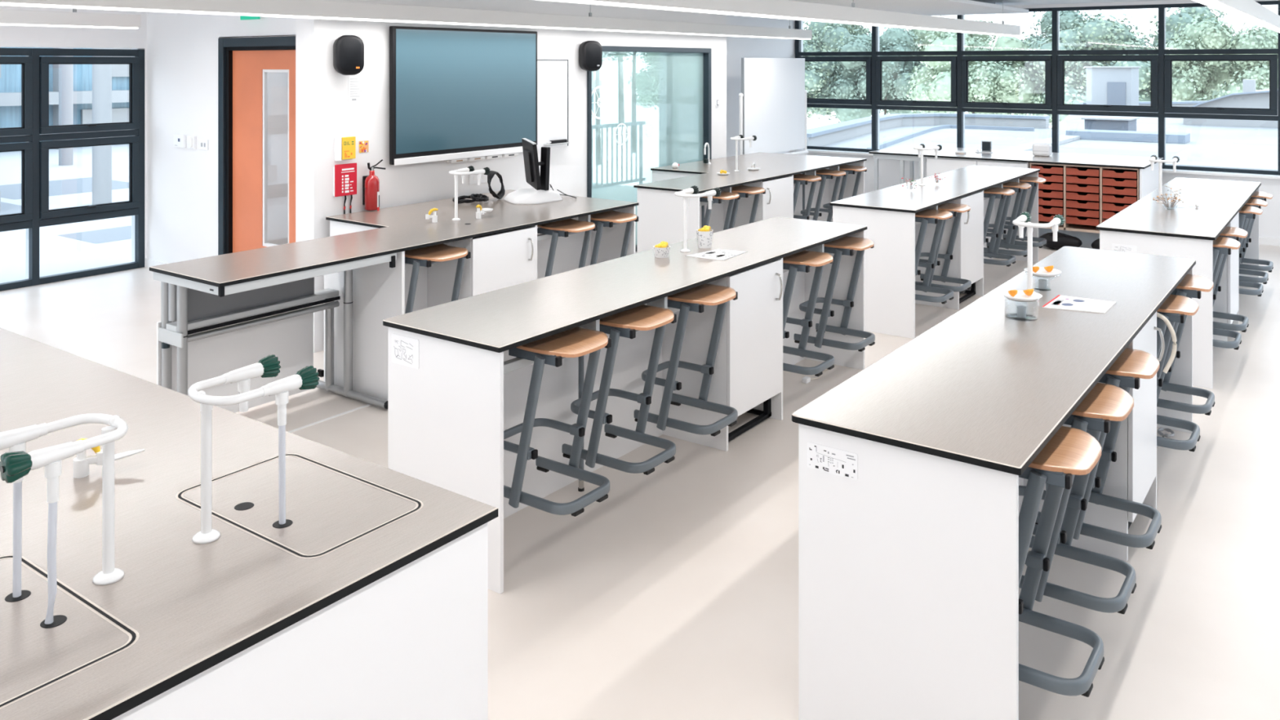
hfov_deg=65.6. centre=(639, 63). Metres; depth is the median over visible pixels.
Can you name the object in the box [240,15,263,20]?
exit sign
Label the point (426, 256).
stool
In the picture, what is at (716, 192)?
tap
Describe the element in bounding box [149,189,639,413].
bench
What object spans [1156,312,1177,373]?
hose
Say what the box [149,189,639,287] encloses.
countertop
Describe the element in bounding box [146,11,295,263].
wall
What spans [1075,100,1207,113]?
roof parapet
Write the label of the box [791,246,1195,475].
countertop
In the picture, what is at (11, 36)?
wall
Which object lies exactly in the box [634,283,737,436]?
stool
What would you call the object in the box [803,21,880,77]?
broadleaf tree
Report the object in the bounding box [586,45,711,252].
door frame
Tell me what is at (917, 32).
broadleaf tree
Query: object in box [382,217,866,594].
lab bench
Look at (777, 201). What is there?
base cabinet
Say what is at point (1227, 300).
base cabinet
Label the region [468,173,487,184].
wall socket
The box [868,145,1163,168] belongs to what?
countertop
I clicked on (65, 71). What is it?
column
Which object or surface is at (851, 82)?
broadleaf tree
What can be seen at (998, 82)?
broadleaf tree
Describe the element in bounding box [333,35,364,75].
wall speaker
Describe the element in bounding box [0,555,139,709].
sink
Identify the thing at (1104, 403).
stool
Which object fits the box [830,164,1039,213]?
countertop
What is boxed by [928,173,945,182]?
cluster
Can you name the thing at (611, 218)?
stool
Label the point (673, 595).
floor
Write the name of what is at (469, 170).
tap
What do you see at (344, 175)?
blanket
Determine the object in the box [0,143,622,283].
ground
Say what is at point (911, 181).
cluster
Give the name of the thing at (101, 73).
column
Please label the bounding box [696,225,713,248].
patterned cup
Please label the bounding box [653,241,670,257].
patterned cup
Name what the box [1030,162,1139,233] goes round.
drawer unit
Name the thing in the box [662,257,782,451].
base cabinet
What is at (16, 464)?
tap
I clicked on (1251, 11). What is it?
linear light
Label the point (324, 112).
wall
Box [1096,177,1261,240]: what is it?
countertop
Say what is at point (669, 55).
window
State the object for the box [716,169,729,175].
saucer
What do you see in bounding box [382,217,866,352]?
countertop
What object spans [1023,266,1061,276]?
bowl
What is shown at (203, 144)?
light switch
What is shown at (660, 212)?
lab bench
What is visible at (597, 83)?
broadleaf tree
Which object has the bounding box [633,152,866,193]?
countertop
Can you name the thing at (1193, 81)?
broadleaf tree
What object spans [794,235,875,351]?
stool
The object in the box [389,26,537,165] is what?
wall screen
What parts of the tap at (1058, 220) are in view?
knob, post, knob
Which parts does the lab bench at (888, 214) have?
panel, stool rail, panel, stool rail, panel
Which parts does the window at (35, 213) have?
sash, sash, sash, sash, handle, handle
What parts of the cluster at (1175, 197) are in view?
stem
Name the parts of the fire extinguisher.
handle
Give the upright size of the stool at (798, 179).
0.645 m
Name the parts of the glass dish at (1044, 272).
glass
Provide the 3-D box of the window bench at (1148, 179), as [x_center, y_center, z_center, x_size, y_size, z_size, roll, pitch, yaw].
[4.146,1.470,11.096,2.870,0.900,1.170,0,0,36]
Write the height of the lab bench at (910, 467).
0.900 m
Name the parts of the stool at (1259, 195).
leg, leg, seat rail, seat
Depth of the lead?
7.44 m
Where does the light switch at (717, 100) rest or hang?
attached to the wall at (324, 112)
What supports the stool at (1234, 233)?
attached to the lab bench at (1145, 226)
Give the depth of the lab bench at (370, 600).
2.08 m
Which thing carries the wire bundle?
on the floor at (673, 595)
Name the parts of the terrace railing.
post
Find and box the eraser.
[546,138,567,143]
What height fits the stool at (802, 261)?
0.645 m
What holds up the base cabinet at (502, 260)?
on the floor at (673, 595)
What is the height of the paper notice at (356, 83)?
0.180 m
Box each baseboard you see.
[1258,236,1279,246]
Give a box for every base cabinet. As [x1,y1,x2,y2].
[427,225,537,307]
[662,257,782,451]
[724,174,793,227]
[915,190,983,309]
[926,156,1051,237]
[1023,311,1164,561]
[1213,211,1239,348]
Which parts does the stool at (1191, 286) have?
leg, leg, seat rail, seat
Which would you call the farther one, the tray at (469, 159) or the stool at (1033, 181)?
the stool at (1033, 181)
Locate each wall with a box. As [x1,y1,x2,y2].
[0,5,146,266]
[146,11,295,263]
[240,35,288,244]
[295,0,726,352]
[658,14,795,167]
[794,0,1279,238]
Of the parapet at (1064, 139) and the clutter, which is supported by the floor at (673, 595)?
the clutter
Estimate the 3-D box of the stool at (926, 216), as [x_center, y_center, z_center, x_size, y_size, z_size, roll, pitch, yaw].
[2.062,1.396,7.289,0.418,0.645,0.376,0,0,36]
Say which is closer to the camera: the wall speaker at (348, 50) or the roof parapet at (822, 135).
the wall speaker at (348, 50)
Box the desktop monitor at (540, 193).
[503,137,562,204]
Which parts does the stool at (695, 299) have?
leg, seat rail, seat, leg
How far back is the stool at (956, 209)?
7.66 m
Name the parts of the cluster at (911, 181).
stem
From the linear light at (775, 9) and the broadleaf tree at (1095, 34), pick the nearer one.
the linear light at (775, 9)
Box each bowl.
[1000,289,1042,302]
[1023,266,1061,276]
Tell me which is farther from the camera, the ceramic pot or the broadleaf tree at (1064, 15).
the broadleaf tree at (1064, 15)
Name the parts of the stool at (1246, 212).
leg, leg, seat rail, seat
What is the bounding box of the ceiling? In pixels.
[971,0,1168,5]
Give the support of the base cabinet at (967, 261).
on the floor at (673, 595)
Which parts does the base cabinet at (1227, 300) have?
door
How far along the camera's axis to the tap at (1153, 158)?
7.27 m
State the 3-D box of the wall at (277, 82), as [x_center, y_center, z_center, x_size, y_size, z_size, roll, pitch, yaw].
[-2.737,0.610,9.156,3.550,2.620,1.600,0,0,36]
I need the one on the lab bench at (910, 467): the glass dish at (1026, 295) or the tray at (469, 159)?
the glass dish at (1026, 295)
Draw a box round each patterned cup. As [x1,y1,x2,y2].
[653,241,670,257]
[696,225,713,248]
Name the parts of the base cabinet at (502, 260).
door, handle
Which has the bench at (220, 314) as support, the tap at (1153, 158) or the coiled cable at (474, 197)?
the coiled cable at (474, 197)
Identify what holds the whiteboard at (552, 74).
attached to the wall at (324, 112)
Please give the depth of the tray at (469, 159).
7.74 m
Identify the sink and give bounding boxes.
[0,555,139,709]
[175,453,423,558]
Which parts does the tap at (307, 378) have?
post, knob, knob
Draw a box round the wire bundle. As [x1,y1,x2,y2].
[1156,427,1174,447]
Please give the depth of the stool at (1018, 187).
8.94 m
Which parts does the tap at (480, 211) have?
dish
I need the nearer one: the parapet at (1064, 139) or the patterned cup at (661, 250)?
the patterned cup at (661, 250)
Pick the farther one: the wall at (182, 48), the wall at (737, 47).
the wall at (737, 47)
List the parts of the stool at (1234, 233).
leg, leg, seat rail, seat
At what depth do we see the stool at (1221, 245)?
6.01 m
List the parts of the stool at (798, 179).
leg, seat rail, seat, leg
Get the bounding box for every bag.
[1038,231,1082,249]
[1091,238,1099,248]
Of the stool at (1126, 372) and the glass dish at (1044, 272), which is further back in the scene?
the glass dish at (1044, 272)
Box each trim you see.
[288,404,371,432]
[790,148,1279,179]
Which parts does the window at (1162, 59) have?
sash, sash, sash, sash, handle, sash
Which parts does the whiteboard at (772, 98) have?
post, cross rail, post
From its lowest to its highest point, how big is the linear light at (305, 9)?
0.420 m
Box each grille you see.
[339,38,361,71]
[586,43,600,68]
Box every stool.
[404,243,471,313]
[503,326,611,516]
[537,218,597,277]
[561,304,676,475]
[590,210,638,265]
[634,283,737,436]
[699,191,740,230]
[728,185,765,228]
[782,249,834,376]
[793,173,822,219]
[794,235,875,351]
[800,168,846,222]
[822,164,866,208]
[915,202,971,293]
[915,208,953,303]
[983,181,1031,257]
[983,186,1015,266]
[1000,176,1046,248]
[1018,382,1136,613]
[1018,426,1104,697]
[1035,347,1161,549]
[1156,274,1214,415]
[1156,294,1200,451]
[1213,226,1248,332]
[1213,236,1241,350]
[1239,191,1273,272]
[1239,198,1268,284]
[1239,205,1263,296]
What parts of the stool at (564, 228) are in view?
seat rail, leg, seat, leg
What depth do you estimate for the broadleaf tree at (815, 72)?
60.55 m
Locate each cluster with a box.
[901,177,917,189]
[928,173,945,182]
[1152,185,1199,209]
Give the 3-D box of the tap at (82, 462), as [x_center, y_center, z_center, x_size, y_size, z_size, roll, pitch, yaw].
[-1.329,0.975,2.484,0.161,0.091,0.035,0,0,-25]
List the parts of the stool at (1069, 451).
leg, leg, seat rail, seat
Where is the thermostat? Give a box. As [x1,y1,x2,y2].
[173,133,186,147]
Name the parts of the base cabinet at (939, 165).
door, door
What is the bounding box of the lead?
[550,184,576,198]
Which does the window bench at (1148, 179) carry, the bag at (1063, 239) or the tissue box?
the tissue box
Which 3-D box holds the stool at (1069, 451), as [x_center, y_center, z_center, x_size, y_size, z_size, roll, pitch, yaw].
[1.106,1.396,2.892,0.418,0.645,0.376,0,0,36]
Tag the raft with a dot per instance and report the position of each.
(926, 7)
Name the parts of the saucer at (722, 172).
dish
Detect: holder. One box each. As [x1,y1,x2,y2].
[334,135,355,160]
[975,141,993,153]
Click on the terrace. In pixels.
(1218, 144)
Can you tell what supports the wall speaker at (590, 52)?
attached to the wall at (324, 112)
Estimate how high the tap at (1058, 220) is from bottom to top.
0.332 m
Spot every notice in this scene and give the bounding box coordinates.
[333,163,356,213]
[348,75,364,102]
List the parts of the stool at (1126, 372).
leg, leg, seat rail, seat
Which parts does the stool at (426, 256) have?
leg, seat rail, seat, leg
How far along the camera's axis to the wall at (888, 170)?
11.19 m
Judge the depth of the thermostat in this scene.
8.98 m
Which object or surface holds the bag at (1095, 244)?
on the floor at (673, 595)
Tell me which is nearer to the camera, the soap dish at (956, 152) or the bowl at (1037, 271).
the bowl at (1037, 271)
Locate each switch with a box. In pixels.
[199,139,208,150]
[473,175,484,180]
[715,98,719,106]
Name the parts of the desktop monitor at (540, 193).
arm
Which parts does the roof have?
edge trim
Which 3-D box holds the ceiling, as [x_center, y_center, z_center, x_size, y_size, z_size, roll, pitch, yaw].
[0.350,-0.775,5.987,12.670,0.150,15.300,0,0,36]
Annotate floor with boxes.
[0,177,131,244]
[0,185,1279,719]
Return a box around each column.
[58,48,73,165]
[92,48,111,204]
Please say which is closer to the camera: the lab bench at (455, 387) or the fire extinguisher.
the lab bench at (455, 387)
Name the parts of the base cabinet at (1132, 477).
door, handle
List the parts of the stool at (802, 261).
leg, seat rail, seat, leg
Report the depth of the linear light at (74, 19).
7.64 m
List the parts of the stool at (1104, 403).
leg, leg, seat rail, seat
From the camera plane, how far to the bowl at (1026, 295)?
3.98 m
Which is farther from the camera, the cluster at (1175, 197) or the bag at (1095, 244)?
the bag at (1095, 244)
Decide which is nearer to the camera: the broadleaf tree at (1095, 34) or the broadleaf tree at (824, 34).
the broadleaf tree at (1095, 34)
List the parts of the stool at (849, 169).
leg, seat rail, seat, leg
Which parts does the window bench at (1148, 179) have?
leg, leg, leg, leg, panel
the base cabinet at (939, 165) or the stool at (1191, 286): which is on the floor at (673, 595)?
the base cabinet at (939, 165)
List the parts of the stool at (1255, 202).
leg, leg, seat rail, seat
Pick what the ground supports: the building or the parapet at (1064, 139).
the building
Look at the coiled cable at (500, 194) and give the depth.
7.44 m
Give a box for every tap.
[0,413,128,624]
[73,438,144,478]
[187,354,319,544]
[425,208,438,222]
[448,165,490,220]
[475,204,493,218]
[674,185,721,252]
[703,142,711,164]
[730,134,756,171]
[913,143,942,186]
[1012,211,1065,292]
[1148,155,1180,203]
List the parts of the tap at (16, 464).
knob, post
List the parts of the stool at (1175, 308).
leg, leg, seat rail, seat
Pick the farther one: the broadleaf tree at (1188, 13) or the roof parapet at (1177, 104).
the broadleaf tree at (1188, 13)
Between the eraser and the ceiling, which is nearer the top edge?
the ceiling
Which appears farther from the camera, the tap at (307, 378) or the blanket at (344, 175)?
the blanket at (344, 175)
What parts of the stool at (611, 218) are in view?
leg, seat rail, seat, leg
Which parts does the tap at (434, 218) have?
lever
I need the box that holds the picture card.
[359,140,368,152]
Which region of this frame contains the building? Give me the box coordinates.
[0,47,601,152]
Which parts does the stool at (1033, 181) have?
leg, seat rail, leg, seat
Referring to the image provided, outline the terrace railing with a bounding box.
[591,120,645,189]
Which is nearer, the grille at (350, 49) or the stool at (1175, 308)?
the stool at (1175, 308)
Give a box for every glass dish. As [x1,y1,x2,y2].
[1000,288,1042,319]
[1023,265,1061,290]
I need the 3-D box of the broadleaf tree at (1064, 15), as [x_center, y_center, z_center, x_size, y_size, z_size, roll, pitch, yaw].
[26.658,1.573,62.175,8.724,11.728,9.230,0,0,-25]
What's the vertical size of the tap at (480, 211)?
0.091 m
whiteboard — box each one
[537,59,568,148]
[738,57,808,155]
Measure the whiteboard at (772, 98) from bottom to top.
1.965 m
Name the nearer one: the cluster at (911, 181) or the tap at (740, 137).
the cluster at (911, 181)
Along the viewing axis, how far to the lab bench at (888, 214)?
7.11 m
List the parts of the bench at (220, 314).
leg, clamp plate, leg, leg, modesty panel, grey panel, leg, leg, foot rail, panel, panel, stool rail, panel, stool rail, panel, panel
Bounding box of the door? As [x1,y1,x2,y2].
[217,35,295,255]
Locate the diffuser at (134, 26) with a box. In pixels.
[0,23,137,29]
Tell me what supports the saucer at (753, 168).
on the lab bench at (660, 212)
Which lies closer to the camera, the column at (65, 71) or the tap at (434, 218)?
the tap at (434, 218)
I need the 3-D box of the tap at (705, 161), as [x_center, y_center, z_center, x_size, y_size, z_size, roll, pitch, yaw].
[0.679,0.910,10.042,0.048,0.220,0.104,0,0,36]
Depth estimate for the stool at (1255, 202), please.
7.82 m
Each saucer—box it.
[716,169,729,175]
[747,162,759,170]
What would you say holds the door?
attached to the wall at (182, 48)
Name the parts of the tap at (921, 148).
post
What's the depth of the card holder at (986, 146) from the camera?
11.35 m
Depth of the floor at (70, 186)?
14.48 m
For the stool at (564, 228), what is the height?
0.645 m
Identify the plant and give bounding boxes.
[1065,115,1190,143]
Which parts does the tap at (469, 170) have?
post, knob, knob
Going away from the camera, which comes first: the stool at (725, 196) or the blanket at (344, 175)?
the blanket at (344, 175)
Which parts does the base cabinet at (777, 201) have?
handle, door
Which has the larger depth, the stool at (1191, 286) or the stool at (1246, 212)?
the stool at (1246, 212)
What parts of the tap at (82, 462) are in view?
lever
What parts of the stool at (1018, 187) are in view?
leg, seat rail, leg, seat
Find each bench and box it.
[0,327,497,719]
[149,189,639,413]
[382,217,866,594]
[633,152,866,253]
[791,246,1195,719]
[830,164,1039,338]
[868,145,1163,199]
[1096,177,1261,388]
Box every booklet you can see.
[684,248,746,260]
[1041,294,1115,313]
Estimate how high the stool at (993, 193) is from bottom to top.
0.645 m
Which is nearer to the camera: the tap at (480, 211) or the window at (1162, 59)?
the tap at (480, 211)
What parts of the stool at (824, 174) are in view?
leg, seat rail, seat, leg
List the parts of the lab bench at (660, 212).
panel, panel, leg, panel, stool rail, leg, panel, stool rail, panel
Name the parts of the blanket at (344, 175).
cord, sign plate, cord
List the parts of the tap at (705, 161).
knob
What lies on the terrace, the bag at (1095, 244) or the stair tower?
the stair tower
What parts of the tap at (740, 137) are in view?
post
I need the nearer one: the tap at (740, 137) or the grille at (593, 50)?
the grille at (593, 50)
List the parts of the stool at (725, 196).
leg, seat rail, seat, leg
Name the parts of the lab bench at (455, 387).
panel, leg, panel, stool rail, panel, stool rail, panel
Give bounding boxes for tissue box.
[1031,142,1051,156]
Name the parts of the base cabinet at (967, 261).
handle, sub frame, door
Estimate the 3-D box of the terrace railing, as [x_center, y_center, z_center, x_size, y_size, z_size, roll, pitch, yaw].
[-1.518,1.415,13.090,0.040,1.050,5.400,0,0,36]
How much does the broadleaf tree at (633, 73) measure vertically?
5.306 m
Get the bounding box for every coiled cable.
[452,193,488,204]
[487,170,505,199]
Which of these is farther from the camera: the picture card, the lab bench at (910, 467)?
the picture card
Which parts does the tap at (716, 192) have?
post, knob, knob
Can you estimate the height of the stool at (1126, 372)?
0.645 m
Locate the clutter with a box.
[802,368,827,383]
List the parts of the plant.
lid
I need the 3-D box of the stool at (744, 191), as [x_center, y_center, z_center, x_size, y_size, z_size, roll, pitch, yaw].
[0.863,1.396,8.667,0.418,0.645,0.376,0,0,36]
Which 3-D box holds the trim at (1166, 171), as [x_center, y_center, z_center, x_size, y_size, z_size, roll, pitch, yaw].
[5.886,1.190,10.964,9.360,0.030,0.140,0,0,36]
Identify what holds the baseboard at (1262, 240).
attached to the wall at (888, 170)
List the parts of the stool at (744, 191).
leg, seat rail, seat, leg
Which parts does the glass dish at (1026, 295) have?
glass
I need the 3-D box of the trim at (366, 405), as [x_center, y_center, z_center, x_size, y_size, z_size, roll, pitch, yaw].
[-1.684,1.918,5.357,0.020,0.004,0.590,0,0,36]
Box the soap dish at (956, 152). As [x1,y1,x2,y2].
[955,151,966,154]
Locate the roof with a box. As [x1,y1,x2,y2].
[1182,79,1277,127]
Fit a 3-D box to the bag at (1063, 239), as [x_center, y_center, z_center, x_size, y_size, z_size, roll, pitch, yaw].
[4.330,1.833,10.252,0.440,0.190,0.240,0,0,36]
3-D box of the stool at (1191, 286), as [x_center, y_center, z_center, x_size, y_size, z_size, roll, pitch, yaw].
[2.669,1.396,5.044,0.418,0.645,0.376,0,0,36]
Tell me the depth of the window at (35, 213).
8.71 m
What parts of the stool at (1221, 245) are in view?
leg, leg, seat rail, seat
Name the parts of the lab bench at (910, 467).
panel, panel, panel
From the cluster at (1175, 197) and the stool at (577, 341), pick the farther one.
the cluster at (1175, 197)
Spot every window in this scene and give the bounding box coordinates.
[0,48,144,291]
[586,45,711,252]
[666,52,693,165]
[795,0,1279,174]
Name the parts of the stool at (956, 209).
leg, leg, seat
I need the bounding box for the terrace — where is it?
[822,115,1277,166]
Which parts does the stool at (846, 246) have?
leg, seat rail, seat, leg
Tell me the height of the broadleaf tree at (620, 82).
7.375 m
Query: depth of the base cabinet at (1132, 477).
3.90 m
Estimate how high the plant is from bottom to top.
0.420 m
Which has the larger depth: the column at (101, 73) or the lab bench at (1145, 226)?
the column at (101, 73)
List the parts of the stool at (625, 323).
leg, seat rail, seat, leg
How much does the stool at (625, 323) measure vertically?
0.645 m
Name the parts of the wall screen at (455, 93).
trim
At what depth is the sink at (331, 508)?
2.29 m
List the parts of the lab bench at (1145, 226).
panel, panel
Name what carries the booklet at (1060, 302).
on the lab bench at (910, 467)
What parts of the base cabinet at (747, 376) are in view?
sub frame, door, handle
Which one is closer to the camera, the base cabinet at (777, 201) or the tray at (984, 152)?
the base cabinet at (777, 201)
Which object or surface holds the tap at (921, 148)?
on the lab bench at (888, 214)
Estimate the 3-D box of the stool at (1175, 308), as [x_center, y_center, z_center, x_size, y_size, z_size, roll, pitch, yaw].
[2.340,1.396,4.591,0.418,0.645,0.376,0,0,36]
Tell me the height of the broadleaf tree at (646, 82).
10.076 m
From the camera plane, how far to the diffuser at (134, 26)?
7.75 m
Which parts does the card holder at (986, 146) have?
plate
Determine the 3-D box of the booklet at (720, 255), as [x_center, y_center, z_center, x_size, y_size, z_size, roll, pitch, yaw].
[0.417,1.018,5.309,0.228,0.003,0.290,0,0,36]
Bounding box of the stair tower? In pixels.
[1084,66,1141,111]
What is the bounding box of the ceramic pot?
[671,162,679,168]
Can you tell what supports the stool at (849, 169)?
attached to the lab bench at (660, 212)
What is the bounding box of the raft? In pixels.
[791,0,1028,15]
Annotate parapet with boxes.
[806,112,1049,149]
[1002,133,1277,170]
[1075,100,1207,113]
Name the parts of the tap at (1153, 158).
post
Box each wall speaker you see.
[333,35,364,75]
[578,40,602,71]
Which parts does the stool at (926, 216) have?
leg, seat rail, leg, seat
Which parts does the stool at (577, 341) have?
leg, seat rail, seat, leg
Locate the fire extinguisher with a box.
[362,159,386,210]
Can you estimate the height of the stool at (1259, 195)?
0.645 m
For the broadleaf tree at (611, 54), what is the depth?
16.27 m
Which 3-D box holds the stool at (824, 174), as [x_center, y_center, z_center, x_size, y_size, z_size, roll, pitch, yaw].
[1.850,1.396,10.026,0.418,0.645,0.376,0,0,36]
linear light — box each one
[0,0,812,39]
[0,8,141,29]
[539,0,1020,36]
[1192,0,1279,32]
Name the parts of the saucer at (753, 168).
dish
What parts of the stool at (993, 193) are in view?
leg, seat rail, leg, seat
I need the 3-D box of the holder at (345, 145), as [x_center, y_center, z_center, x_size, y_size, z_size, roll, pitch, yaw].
[-2.008,0.578,6.763,0.043,0.165,0.145,0,0,36]
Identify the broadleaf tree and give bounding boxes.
[595,51,652,164]
[602,51,626,62]
[609,52,641,153]
[617,54,624,123]
[627,52,658,109]
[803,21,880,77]
[803,40,840,124]
[817,26,928,122]
[902,29,1044,115]
[906,15,996,102]
[1014,9,1179,128]
[1019,10,1139,115]
[1142,6,1244,99]
[1165,12,1277,101]
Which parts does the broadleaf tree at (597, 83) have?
crown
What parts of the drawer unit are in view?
drawer, drawer, drawer, drawer, drawer, drawer, drawer, drawer, drawer, drawer, drawer, drawer, drawer, drawer, drawer, drawer, drawer, drawer, drawer, drawer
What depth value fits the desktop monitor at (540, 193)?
7.26 m
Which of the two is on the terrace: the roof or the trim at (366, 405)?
the roof
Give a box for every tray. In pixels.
[443,152,519,163]
[975,151,993,153]

